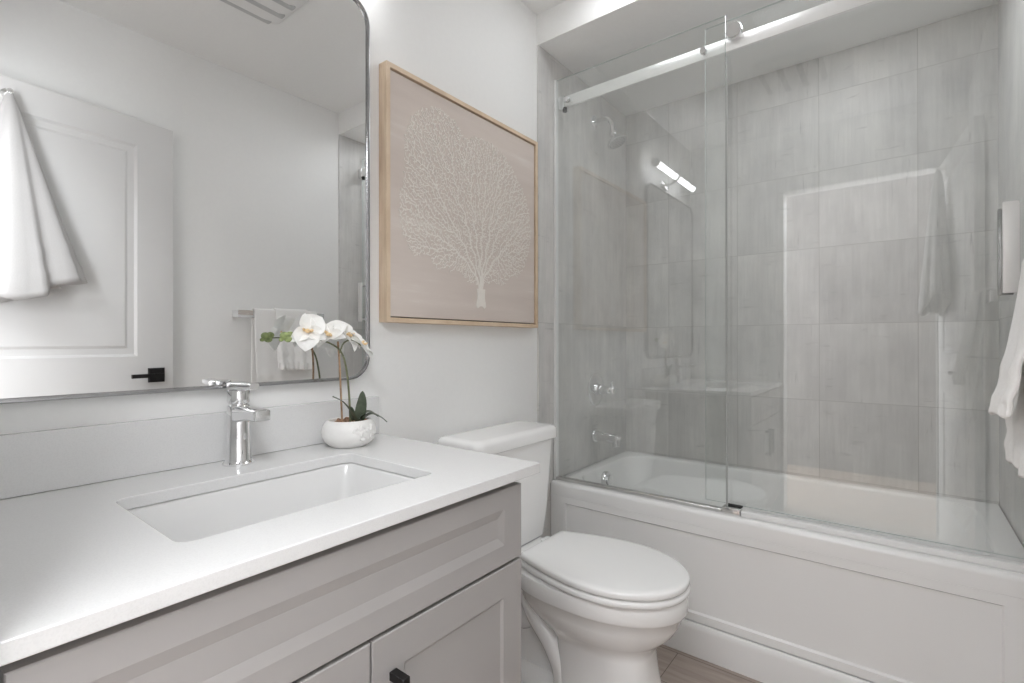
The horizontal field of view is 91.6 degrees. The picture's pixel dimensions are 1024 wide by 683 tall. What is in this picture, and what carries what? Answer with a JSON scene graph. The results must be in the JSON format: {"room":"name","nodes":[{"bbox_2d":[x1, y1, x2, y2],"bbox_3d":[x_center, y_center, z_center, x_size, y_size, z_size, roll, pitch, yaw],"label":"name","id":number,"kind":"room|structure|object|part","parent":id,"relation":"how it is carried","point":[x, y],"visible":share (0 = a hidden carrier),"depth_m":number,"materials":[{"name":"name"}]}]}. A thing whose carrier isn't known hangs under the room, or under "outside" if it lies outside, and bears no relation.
{"room":"bathroom","nodes":[
{"label":"bathroom","id":0,"kind":"room"},
{"bbox_2d":[0,0,536,443],"bbox_3d":[-0.200,-0.132,1.823,0.100,2.535,2.780,0,0,38],"label":"wall","id":1,"kind":"structure","parent":0,"point":[431,382],"depth_m":1.67,"materials":[{"name":"paint"}]},
{"bbox_2d":[0,0,369,403],"bbox_3d":[-0.672,-0.433,1.121,0.024,1.080,0.822,0,0,38],"label":"wall mirror","id":2,"kind":"object","parent":1,"relation":"attached to","point":[183,182],"visible":1,"depth_m":1.06,"materials":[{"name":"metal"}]},
{"bbox_2d":[0,396,378,499],"bbox_3d":[-0.660,0.217,1.143,0.014,0.110,0.850,0,0,38],"label":"backsplash","id":3,"kind":"structure","parent":1,"relation":"attached to","point":[33,462],"depth_m":1.01,"materials":[{"name":"white stone"}]},
{"bbox_2d":[379,60,537,327],"bbox_3d":[-0.145,-0.444,1.783,0.036,0.773,0.774,0,0,38],"label":"picture","id":4,"kind":"object","parent":1,"relation":"attached to","point":[458,185],"visible":1,"depth_m":1.69,"materials":[{"name":"beige paper"}]},
{"bbox_2d":[398,106,530,308],"bbox_3d":[-0.132,-0.445,1.780,0.002,0.653,0.688,0,0,38],"label":"print","id":5,"kind":"object","parent":4,"relation":"attached to","point":[464,186],"depth_m":1.72},
{"bbox_2d":[537,45,625,537],"bbox_3d":[0.375,-0.067,2.468,0.008,2.404,0.856,0,0,38],"label":"wall tile","id":6,"kind":"structure","parent":1,"relation":"attached to","point":[591,175],"depth_m":2.40,"materials":[{"name":"grey tile"}]},
{"bbox_2d":[587,373,615,405],"bbox_3d":[0.464,0.241,2.490,0.104,0.166,0.166,0,0,38],"label":"shower valve","id":7,"kind":"object","parent":6,"relation":"attached to","point":[596,389],"visible":1,"depth_m":2.48,"materials":[{"name":"silver metal"}]},
{"bbox_3d":[0.431,0.241,2.516,0.020,0.166,0.166,0,0,38],"label":"plate","id":8,"kind":"part","parent":7,"relation":"part of","materials":[{"name":"silver metal"}]},
{"bbox_3d":[0.471,0.232,2.484,0.086,0.072,0.054,0,0,38],"label":"handle","id":9,"kind":"part","parent":7,"relation":"part of","materials":[{"name":"silver metal"}]},
{"bbox_2d":[591,428,620,447],"bbox_3d":[0.472,0.478,2.472,0.138,0.082,0.072,0,0,38],"label":"tub spout","id":10,"kind":"object","parent":6,"relation":"attached to","point":[596,435],"visible":1,"depth_m":2.46,"materials":[{"name":"silver metal"}]},
{"bbox_2d":[591,116,626,149],"bbox_3d":[0.483,-1.044,2.463,0.171,0.185,0.098,0,0,38],"label":"shower","id":11,"kind":"object","parent":6,"relation":"attached to","point":[616,140],"visible":1,"depth_m":2.44,"materials":[{"name":"silver metal"}]},
{"bbox_3d":[0.460,-1.075,2.481,0.108,0.092,0.021,0,0,38],"label":"arm","id":12,"kind":"part","parent":11,"relation":"part of","materials":[{"name":"silver metal"}]},
{"bbox_2d":[521,0,565,14],"bbox_3d":[0.439,-1.451,1.321,1.730,0.100,2.780,0,0,38],"label":"ceiling","id":13,"kind":"structure","parent":0,"point":[537,6],"depth_m":2.07,"materials":[{"name":"paint"}]},
{"bbox_2d":[656,644,761,682],"bbox_3d":[0.442,1.184,1.318,1.730,0.100,2.780,0,0,38],"label":"floor","id":14,"kind":"structure","parent":0,"point":[675,666],"depth_m":1.72,"materials":[{"name":"wood"}]},
{"bbox_2d":[0,482,520,682],"bbox_3d":[-0.439,0.714,0.935,0.614,0.840,0.794,0,0,38],"label":"vanity cabinet","id":15,"kind":"object","parent":14,"relation":"on","point":[434,596],"visible":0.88,"depth_m":0.75,"materials":[{"name":"grey paint"}]},
{"bbox_2d":[0,434,539,666],"bbox_3d":[-0.432,0.283,0.964,0.592,0.023,0.850,0,0,38],"label":"countertop","id":16,"kind":"structure","parent":15,"relation":"on","point":[75,563],"depth_m":0.70,"materials":[{"name":"white stone"}]},
{"bbox_2d":[222,381,269,466],"bbox_3d":[-0.575,0.181,1.083,0.148,0.183,0.062,0,0,38],"label":"faucet","id":17,"kind":"object","parent":16,"relation":"on","point":[239,413],"visible":1,"depth_m":1.09,"materials":[{"name":"silver metal"}]},
{"bbox_3d":[-0.589,0.098,1.094,0.100,0.018,0.046,0,0,38],"label":"lever","id":18,"kind":"part","parent":17,"relation":"part of","materials":[{"name":"silver metal"}]},
{"bbox_3d":[-0.567,0.161,1.077,0.108,0.040,0.040,0,0,38],"label":"spout","id":19,"kind":"part","parent":17,"relation":"part of","materials":[{"name":"silver metal"}]},
{"bbox_2d":[128,463,415,541],"bbox_3d":[-0.421,0.368,0.942,0.352,0.146,0.510,0,0,38],"label":"sink","id":20,"kind":"object","parent":16,"relation":"in","point":[196,517],"visible":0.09,"depth_m":1.04,"materials":[{"name":"white ceramic"}]},
{"bbox_2d":[279,313,386,448],"bbox_3d":[-0.444,0.101,1.271,0.139,0.342,0.250,0,0,24],"label":"potted orchid","id":21,"kind":"object","parent":16,"relation":"on","point":[355,430],"visible":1,"depth_m":1.26,"materials":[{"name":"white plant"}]},
{"bbox_3d":[-0.498,-0.027,1.216,0.026,0.013,0.021,0,0,-27],"label":"flower","id":22,"kind":"part","parent":21,"relation":"part of","materials":[{"name":"yellow plant"}]},
{"bbox_3d":[-0.483,0.101,1.254,0.008,0.226,0.169,0,0,44],"label":"flower stem","id":23,"kind":"part","parent":21,"relation":"part of","materials":[{"name":"plant"}]},
{"bbox_3d":[-0.428,0.238,1.308,0.138,0.068,0.138,0,0,38],"label":"pot","id":24,"kind":"part","parent":21,"relation":"part of","materials":[{"name":"white ceramic"}]},
{"bbox_3d":[-0.423,0.014,1.301,0.058,0.039,0.012,0,0,-26],"label":"flower stem","id":25,"kind":"part","parent":21,"relation":"part of","materials":[{"name":"plant"}]},
{"bbox_3d":[-0.351,0.746,0.621,0.020,0.555,0.400,0,0,38],"label":"door","id":26,"kind":"part","parent":15,"relation":"part of","materials":[{"name":"grey paint"}]},
{"bbox_3d":[-0.179,0.605,0.797,0.034,0.147,0.015,0,0,38],"label":"handle","id":27,"kind":"part","parent":15,"relation":"part of","materials":[{"name":"black metal"}]},
{"bbox_3d":[-0.106,0.746,0.933,0.020,0.555,0.386,0,0,38],"label":"door","id":28,"kind":"part","parent":15,"relation":"part of","materials":[{"name":"grey paint"}]},
{"bbox_2d":[437,421,690,682],"bbox_3d":[0.177,0.723,1.593,0.746,0.822,0.467,0,0,38],"label":"toilet","id":29,"kind":"object","parent":14,"relation":"on","point":[595,608],"visible":0.8,"depth_m":1.49,"materials":[{"name":"white ceramic"}]},
{"bbox_3d":[-0.038,0.337,1.762,0.200,0.048,0.467,0,0,38],"label":"tank lid","id":30,"kind":"part","parent":29,"relation":"part of","materials":[{"name":"white ceramic"}]},
{"bbox_3d":[-0.039,0.542,1.766,0.182,0.362,0.432,0,0,38],"label":"tank","id":31,"kind":"part","parent":29,"relation":"part of","materials":[{"name":"white ceramic"}]},
{"bbox_3d":[0.294,0.684,1.540,0.492,0.022,0.368,0,0,38],"label":"lid","id":32,"kind":"part","parent":29,"relation":"part of","materials":[{"name":"white plastic"}]},
{"bbox_3d":[0.294,0.709,1.540,0.496,0.020,0.372,0,0,38],"label":"seat","id":33,"kind":"part","parent":29,"relation":"part of","materials":[{"name":"white plastic"}]},
{"bbox_2d":[551,451,1023,682],"bbox_3d":[0.999,0.873,2.032,1.504,0.522,0.767,0,0,38],"label":"bathtub","id":34,"kind":"object","parent":14,"relation":"on","point":[871,612],"visible":0.86,"depth_m":1.66,"materials":[{"name":"white ceramic"}]},
{"bbox_2d":[553,16,727,512],"bbox_3d":[0.480,-0.277,2.002,0.732,1.778,0.028,0,0,38],"label":"glass panel","id":35,"kind":"object","parent":34,"relation":"on","point":[703,51],"visible":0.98,"depth_m":2.07,"materials":[{"name":"clear glass"}]},
{"bbox_3d":[0.481,-0.279,2.002,0.719,1.768,0.008,0,0,38],"label":"pane","id":36,"kind":"part","parent":35,"relation":"part of","materials":[{"name":"clear glass"}]},
{"bbox_2d":[663,619,870,682],"bbox_3d":[0.757,1.076,1.724,1.496,0.116,0.014,0,0,38],"label":"baseboard","id":37,"kind":"structure","parent":34,"relation":"attached to","point":[761,663],"depth_m":1.69,"materials":[{"name":"white paint"}]},
{"bbox_2d":[722,503,1023,572],"bbox_3d":[1.067,0.596,1.544,0.788,0.030,0.040,0,0,38],"label":"door track","id":38,"kind":"object","parent":34,"relation":"on","point":[732,509],"visible":1,"depth_m":1.50,"materials":[{"name":"silver metal"}]},
{"bbox_2d":[537,0,998,115],"bbox_3d":[0.972,-1.335,2.005,1.524,0.131,0.864,0,0,38],"label":"soffit","id":39,"kind":"structure","parent":0,"point":[581,35],"depth_m":2.07,"materials":[{"name":"paint"}]},
{"bbox_3d":[1.269,-0.133,2.379,1.724,2.535,0.092,0,0,38],"label":"wall","id":40,"kind":"structure","parent":0,"visible":0},
{"bbox_2d":[626,4,998,504],"bbox_3d":[1.238,-0.068,2.340,1.524,2.404,0.008,0,0,38],"label":"wall tile","id":41,"kind":"structure","parent":40,"relation":"attached to","point":[863,180],"depth_m":2.20,"materials":[{"name":"grey tile"}]},
{"bbox_3d":[1.077,-0.135,0.820,0.100,2.535,2.780,0,0,38],"label":"wall","id":42,"kind":"structure","parent":0,"visible":0},
{"bbox_2d":[998,0,1023,547],"bbox_3d":[1.567,-0.069,1.532,0.008,2.404,0.856,0,0,38],"label":"wall tile","id":43,"kind":"structure","parent":42,"relation":"attached to","point":[1010,12],"depth_m":1.66,"materials":[{"name":"grey tile"}]},
{"bbox_2d":[558,0,880,112],"bbox_3d":[0.798,-1.057,1.773,1.495,0.070,0.020,0,0,38],"label":"shower rail","id":44,"kind":"object","parent":43,"relation":"attached to","point":[833,8],"visible":0.93,"depth_m":1.80,"materials":[{"name":"silver metal"}]},
{"bbox_2d":[705,0,1022,558],"bbox_3d":[1.051,-0.288,1.589,0.847,1.747,0.104,0,0,38],"label":"door","id":45,"kind":"structure","parent":44,"relation":"hanging from","point":[1008,217],"depth_m":1.32,"materials":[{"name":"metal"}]},
{"bbox_3d":[1.378,-0.250,1.391,0.032,0.242,0.012,0,0,38],"label":"handle","id":46,"kind":"part","parent":45,"relation":"part of","materials":[{"name":"metal"}]},
{"bbox_3d":[1.321,-0.250,1.319,0.032,0.242,0.012,0,0,38],"label":"handle","id":47,"kind":"part","parent":45,"relation":"part of","materials":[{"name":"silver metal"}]},
{"bbox_3d":[1.045,-0.148,0.918,0.070,0.038,0.478,0,0,38],"label":"towel bar","id":48,"kind":"object","parent":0,"visible":0},
{"bbox_2d":[1004,362,1023,477],"bbox_3d":[1.016,0.044,0.956,0.076,0.444,0.356,0,0,38],"label":"bath towel","id":49,"kind":"object","parent":48,"relation":"hanging from","point":[1014,439],"visible":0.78,"depth_m":1.02,"materials":[{"name":"white fabric"}]},
{"bbox_2d":[988,259,1023,418],"bbox_3d":[1.021,-0.015,0.979,0.118,0.337,0.198,0,0,38],"label":"hand towel","id":50,"kind":"object","parent":49,"relation":"on","point":[1010,370],"visible":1,"depth_m":1.00,"materials":[{"name":"white fabric"}]}
]}

